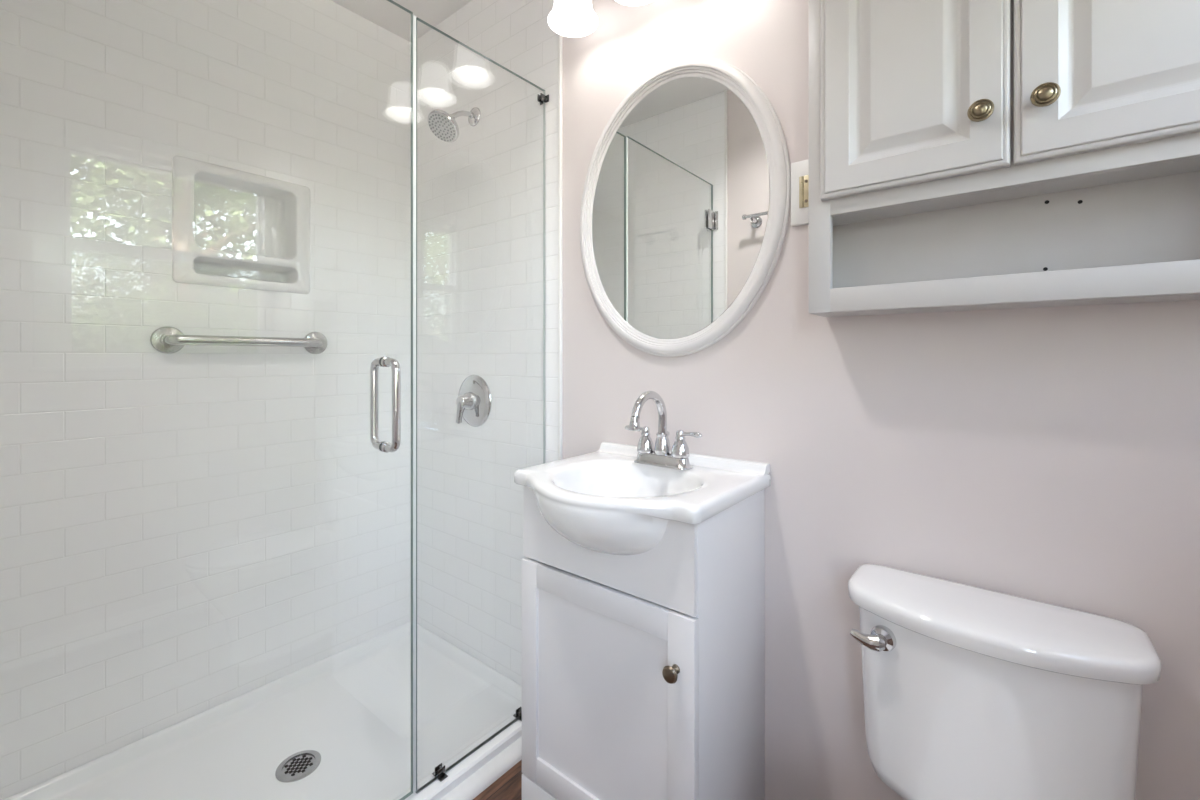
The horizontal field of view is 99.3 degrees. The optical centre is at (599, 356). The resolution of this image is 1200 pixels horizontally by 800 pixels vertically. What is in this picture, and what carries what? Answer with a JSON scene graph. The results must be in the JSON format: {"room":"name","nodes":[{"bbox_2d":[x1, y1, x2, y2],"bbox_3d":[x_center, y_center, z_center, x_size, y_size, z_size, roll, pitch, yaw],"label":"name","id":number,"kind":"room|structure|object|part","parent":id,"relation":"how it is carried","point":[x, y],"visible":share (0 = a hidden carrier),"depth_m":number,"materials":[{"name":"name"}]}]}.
{"room":"bathroom","nodes":[
{"label":"bathroom","id":0,"kind":"room"},
{"bbox_2d":[0,0,410,799],"bbox_3d":[-1.238,-0.080,1.733,0.150,2.500,1.220,0,0,39],"label":"wall","id":1,"kind":"structure","parent":0,"point":[190,531],"depth_m":1.54,"materials":[{"name":"white tile"}]},
{"bbox_2d":[150,326,326,353],"bbox_3d":[-1.145,-0.051,1.678,0.063,0.082,0.499,0,0,39],"label":"grab bar","id":2,"kind":"object","parent":1,"relation":"attached to","point":[168,340],"visible":1,"depth_m":1.60,"materials":[{"name":"metal"}]},
{"bbox_2d":[172,156,309,293],"bbox_3d":[-1.203,-0.419,1.719,0.098,0.386,0.388,0,0,39],"label":"shower niche","id":3,"kind":"object","parent":1,"relation":"attached to","point":[233,228],"visible":1,"depth_m":1.72,"materials":[{"name":"white ceramic"}]},
{"bbox_2d":[331,0,471,41],"bbox_3d":[-0.744,-1.430,0.209,2.833,0.200,3.270,0,0,39],"label":"ceiling","id":4,"kind":"structure","parent":0,"point":[383,13],"depth_m":1.96,"materials":[{"name":"paint"}]},
{"bbox_2d":[473,760,522,799],"bbox_3d":[-0.744,1.230,0.209,2.833,0.120,3.270,0,0,39],"label":"floor","id":5,"kind":"structure","parent":0,"point":[508,786],"depth_m":1.38,"materials":[{"name":"brown wood"}]},
{"bbox_2d":[4,621,521,799],"bbox_3d":[-0.857,1.142,1.425,0.829,0.056,1.218,0,0,39],"label":"shower tray","id":6,"kind":"object","parent":5,"relation":"on","point":[337,726],"visible":0.84,"depth_m":1.54,"materials":[{"name":"plastic"}]},
{"bbox_2d":[440,736,521,799],"bbox_3d":[-0.519,1.155,1.152,0.038,0.030,1.196,0,0,39],"label":"trim","id":7,"kind":"structure","parent":6,"relation":"attached to","point":[505,760],"depth_m":1.41,"materials":[{"name":"white paint"}]},
{"bbox_2d":[522,486,764,799],"bbox_3d":[0.092,0.737,1.199,0.464,0.865,0.377,0,0,39],"label":"vanity cabinet","id":8,"kind":"object","parent":5,"relation":"on","point":[643,674],"visible":0.85,"depth_m":1.06,"materials":[{"name":"laminate"}]},
{"bbox_3d":[-0.003,1.082,1.082,0.462,0.168,0.018,0,0,39],"label":"panel","id":9,"kind":"part","parent":8,"relation":"part of","materials":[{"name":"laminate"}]},
{"bbox_3d":[-0.003,0.739,1.082,0.462,0.511,0.018,0,0,39],"label":"door","id":10,"kind":"part","parent":8,"relation":"part of","materials":[{"name":"laminate"}]},
{"bbox_3d":[-0.001,0.391,1.086,0.459,0.173,0.012,0,0,39],"label":"apron panel","id":11,"kind":"part","parent":8,"relation":"part of","materials":[{"name":"laminate"}]},
{"bbox_2d":[514,442,770,554],"bbox_3d":[0.068,0.343,1.174,0.494,0.188,0.446,0,0,39],"label":"sink","id":12,"kind":"object","parent":8,"relation":"in","point":[605,501],"visible":0.93,"depth_m":1.06,"materials":[{"name":"white ceramic"}]},
{"bbox_2d":[625,391,701,469],"bbox_3d":[0.137,0.175,1.271,0.179,0.188,0.177,0,0,-12],"label":"faucet","id":13,"kind":"object","parent":12,"relation":"on","point":[662,455],"visible":1,"depth_m":1.25,"materials":[{"name":"silver metal"}]},
{"bbox_3d":[0.117,0.210,1.312,0.045,0.065,0.045,0,0,39],"label":"handle","id":14,"kind":"part","parent":13,"relation":"part of","materials":[{"name":"silver metal"}]},
{"bbox_3d":[0.120,0.162,1.234,0.041,0.161,0.159,0,0,39],"label":"spout","id":15,"kind":"part","parent":13,"relation":"part of","materials":[{"name":"silver metal"}]},
{"bbox_3d":[0.157,0.256,1.280,0.160,0.028,0.054,0,0,39],"label":"plate","id":16,"kind":"part","parent":13,"relation":"part of","materials":[{"name":"silver metal"}]},
{"bbox_3d":[0.197,0.210,1.248,0.045,0.065,0.045,0,0,39],"label":"handle","id":17,"kind":"part","parent":13,"relation":"part of","materials":[{"name":"silver metal"}]},
{"bbox_3d":[0.218,0.187,1.226,0.014,0.016,0.062,0,0,-44],"label":"lever","id":18,"kind":"part","parent":13,"relation":"part of","materials":[{"name":"silver metal"}]},
{"bbox_3d":[0.133,0.583,0.942,0.031,0.031,0.029,0,0,39],"label":"knob","id":19,"kind":"part","parent":8,"relation":"part of","materials":[{"name":"brown metal"}]},
{"bbox_2d":[848,564,1161,799],"bbox_3d":[0.491,0.794,0.672,0.410,0.752,0.674,0,0,39],"label":"toilet","id":20,"kind":"object","parent":5,"relation":"on","point":[970,692],"visible":1,"depth_m":0.79,"materials":[{"name":"white ceramic"}]},
{"bbox_3d":[0.479,0.494,0.895,0.070,0.041,0.038,0,0,39],"label":"flush lever","id":21,"kind":"part","parent":20,"relation":"part of","materials":[{"name":"silver metal"}]},
{"bbox_3d":[0.641,0.437,0.857,0.410,0.038,0.197,0,0,39],"label":"tank lid","id":22,"kind":"part","parent":20,"relation":"part of","materials":[{"name":"white ceramic"}]},
{"bbox_2d":[417,0,1199,799],"bbox_3d":[0.236,-0.080,1.423,2.833,2.500,0.150,0,0,39],"label":"wall","id":23,"kind":"structure","parent":0,"point":[1050,455],"depth_m":1.16,"materials":[{"name":"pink paint"}]},
{"bbox_2d":[428,107,480,141],"bbox_3d":[-0.518,-0.844,1.816,0.116,0.160,0.185,0,0,39],"label":"showerhead","id":24,"kind":"object","parent":23,"relation":"attached to","point":[443,125],"visible":1,"depth_m":1.78,"materials":[{"name":"silver metal"}]},
{"bbox_3d":[-0.499,-0.871,1.848,0.018,0.056,0.108,0,0,39],"label":"arm","id":25,"kind":"part","parent":24,"relation":"part of","materials":[{"name":"silver metal"}]},
{"bbox_2d":[456,375,491,426],"bbox_3d":[-0.487,0.162,1.862,0.192,0.192,0.074,0,0,39],"label":"shower valve","id":26,"kind":"object","parent":23,"relation":"attached to","point":[473,401],"visible":1,"depth_m":1.85,"materials":[{"name":"silver metal"}]},
{"bbox_3d":[-0.499,0.195,1.850,0.037,0.094,0.039,0,0,39],"label":"lever","id":27,"kind":"part","parent":26,"relation":"part of","materials":[{"name":"silver metal"}]},
{"bbox_2d":[415,17,548,793],"bbox_3d":[-0.325,0.124,1.482,0.040,1.980,0.462,0,0,39],"label":"glass screen","id":28,"kind":"object","parent":23,"relation":"attached to","point":[440,771],"visible":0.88,"depth_m":1.43,"materials":[{"name":"glass"}]},
{"bbox_2d":[558,34,561,459],"bbox_3d":[-0.126,-0.080,1.611,0.013,2.500,0.011,0,0,39],"label":"trim","id":29,"kind":"structure","parent":23,"relation":"attached to","point":[559,35],"depth_m":1.61,"materials":[{"name":"white paint"}]},
{"bbox_2d":[548,0,653,37],"bbox_3d":[0.105,-1.031,1.310,0.568,0.188,0.188,0,0,39],"label":"vanity light","id":30,"kind":"object","parent":23,"relation":"attached to","point":[568,18],"visible":1,"depth_m":1.45,"materials":[{"name":"white glass"}]},
{"bbox_3d":[-0.075,-0.994,1.426,0.142,0.113,0.142,0,0,39],"label":"lamp shade","id":31,"kind":"part","parent":30,"relation":"part of","materials":[{"name":"white glass"}]},
{"bbox_3d":[-0.075,-0.999,1.426,0.058,0.089,0.058,0,0,39],"label":"bulb","id":32,"kind":"part","parent":30,"relation":"part of","materials":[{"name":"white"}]},
{"bbox_3d":[0.090,-0.994,1.292,0.142,0.113,0.142,0,0,39],"label":"lamp shade","id":33,"kind":"part","parent":30,"relation":"part of","materials":[{"name":"white glass"}]},
{"bbox_2d":[598,442,769,475],"bbox_3d":[0.195,0.260,1.331,0.488,0.022,0.043,0,0,39],"label":"backsplash","id":34,"kind":"structure","parent":23,"relation":"attached to","point":[743,466],"depth_m":1.25,"materials":[{"name":"white ceramic"}]},
{"bbox_2d":[580,57,790,356],"bbox_3d":[0.183,-0.390,1.352,0.632,0.778,0.025,0,0,39],"label":"oval mirror","id":35,"kind":"object","parent":23,"relation":"attached to","point":[685,204],"visible":1,"depth_m":1.33,"materials":[{"name":"white wood"}]},
{"bbox_2d":[791,159,808,225],"bbox_3d":[0.458,-0.368,1.137,0.066,0.142,0.015,0,0,39],"label":"switch plate","id":36,"kind":"object","parent":23,"relation":"attached to","point":[799,170],"visible":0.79,"depth_m":1.14,"materials":[{"name":"white paint"}]},
{"bbox_2d":[809,0,1199,316],"bbox_3d":[0.687,-0.451,0.851,0.632,0.728,0.172,0,0,39],"label":"upper cabinet","id":37,"kind":"object","parent":23,"relation":"attached to","point":[965,155],"visible":1,"depth_m":0.84,"materials":[{"name":"paint"}]},
{"bbox_3d":[0.542,-0.554,0.903,0.287,0.497,0.019,0,0,39],"label":"door","id":38,"kind":"part","parent":37,"relation":"part of","materials":[{"name":"paint"}]},
{"bbox_3d":[0.611,-0.394,0.818,0.035,0.035,0.026,0,0,39],"label":"knob","id":39,"kind":"part","parent":37,"relation":"part of","materials":[{"name":"gold metal"}]},
{"bbox_3d":[0.667,-0.110,0.826,0.551,0.046,0.016,0,0,39],"label":"shelf rail","id":40,"kind":"part","parent":37,"relation":"part of","materials":[{"name":"paint"}]},
{"bbox_3d":[0.672,-0.394,0.769,0.035,0.035,0.026,0,0,39],"label":"knob","id":41,"kind":"part","parent":37,"relation":"part of","materials":[{"name":"gold metal"}]},
{"bbox_3d":[0.769,-0.554,0.720,0.287,0.497,0.019,0,0,39],"label":"door","id":42,"kind":"part","parent":37,"relation":"part of","materials":[{"name":"paint"}]},
{"bbox_3d":[-1.323,-0.080,0.940,1.014,2.500,0.120,0,0,39],"label":"wall","id":43,"kind":"structure","parent":0,"visible":0},
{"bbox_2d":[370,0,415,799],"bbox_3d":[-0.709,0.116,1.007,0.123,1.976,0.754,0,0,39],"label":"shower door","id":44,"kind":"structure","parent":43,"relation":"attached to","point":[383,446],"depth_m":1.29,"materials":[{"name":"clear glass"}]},
{"bbox_3d":[-0.548,0.115,1.259,0.056,0.231,0.025,0,0,39],"label":"pull handle","id":45,"kind":"part","parent":44,"relation":"part of","materials":[{"name":"silver metal"}]},
{"bbox_3d":[-0.496,0.115,1.217,0.056,0.231,0.025,0,0,39],"label":"pull handle","id":46,"kind":"part","parent":44,"relation":"part of","materials":[{"name":"silver metal"}]},
{"bbox_3d":[-0.709,0.116,1.007,0.010,1.976,0.736,0,0,39],"label":"glass","id":47,"kind":"part","parent":44,"relation":"part of","materials":[{"name":"clear glass"}]}
]}

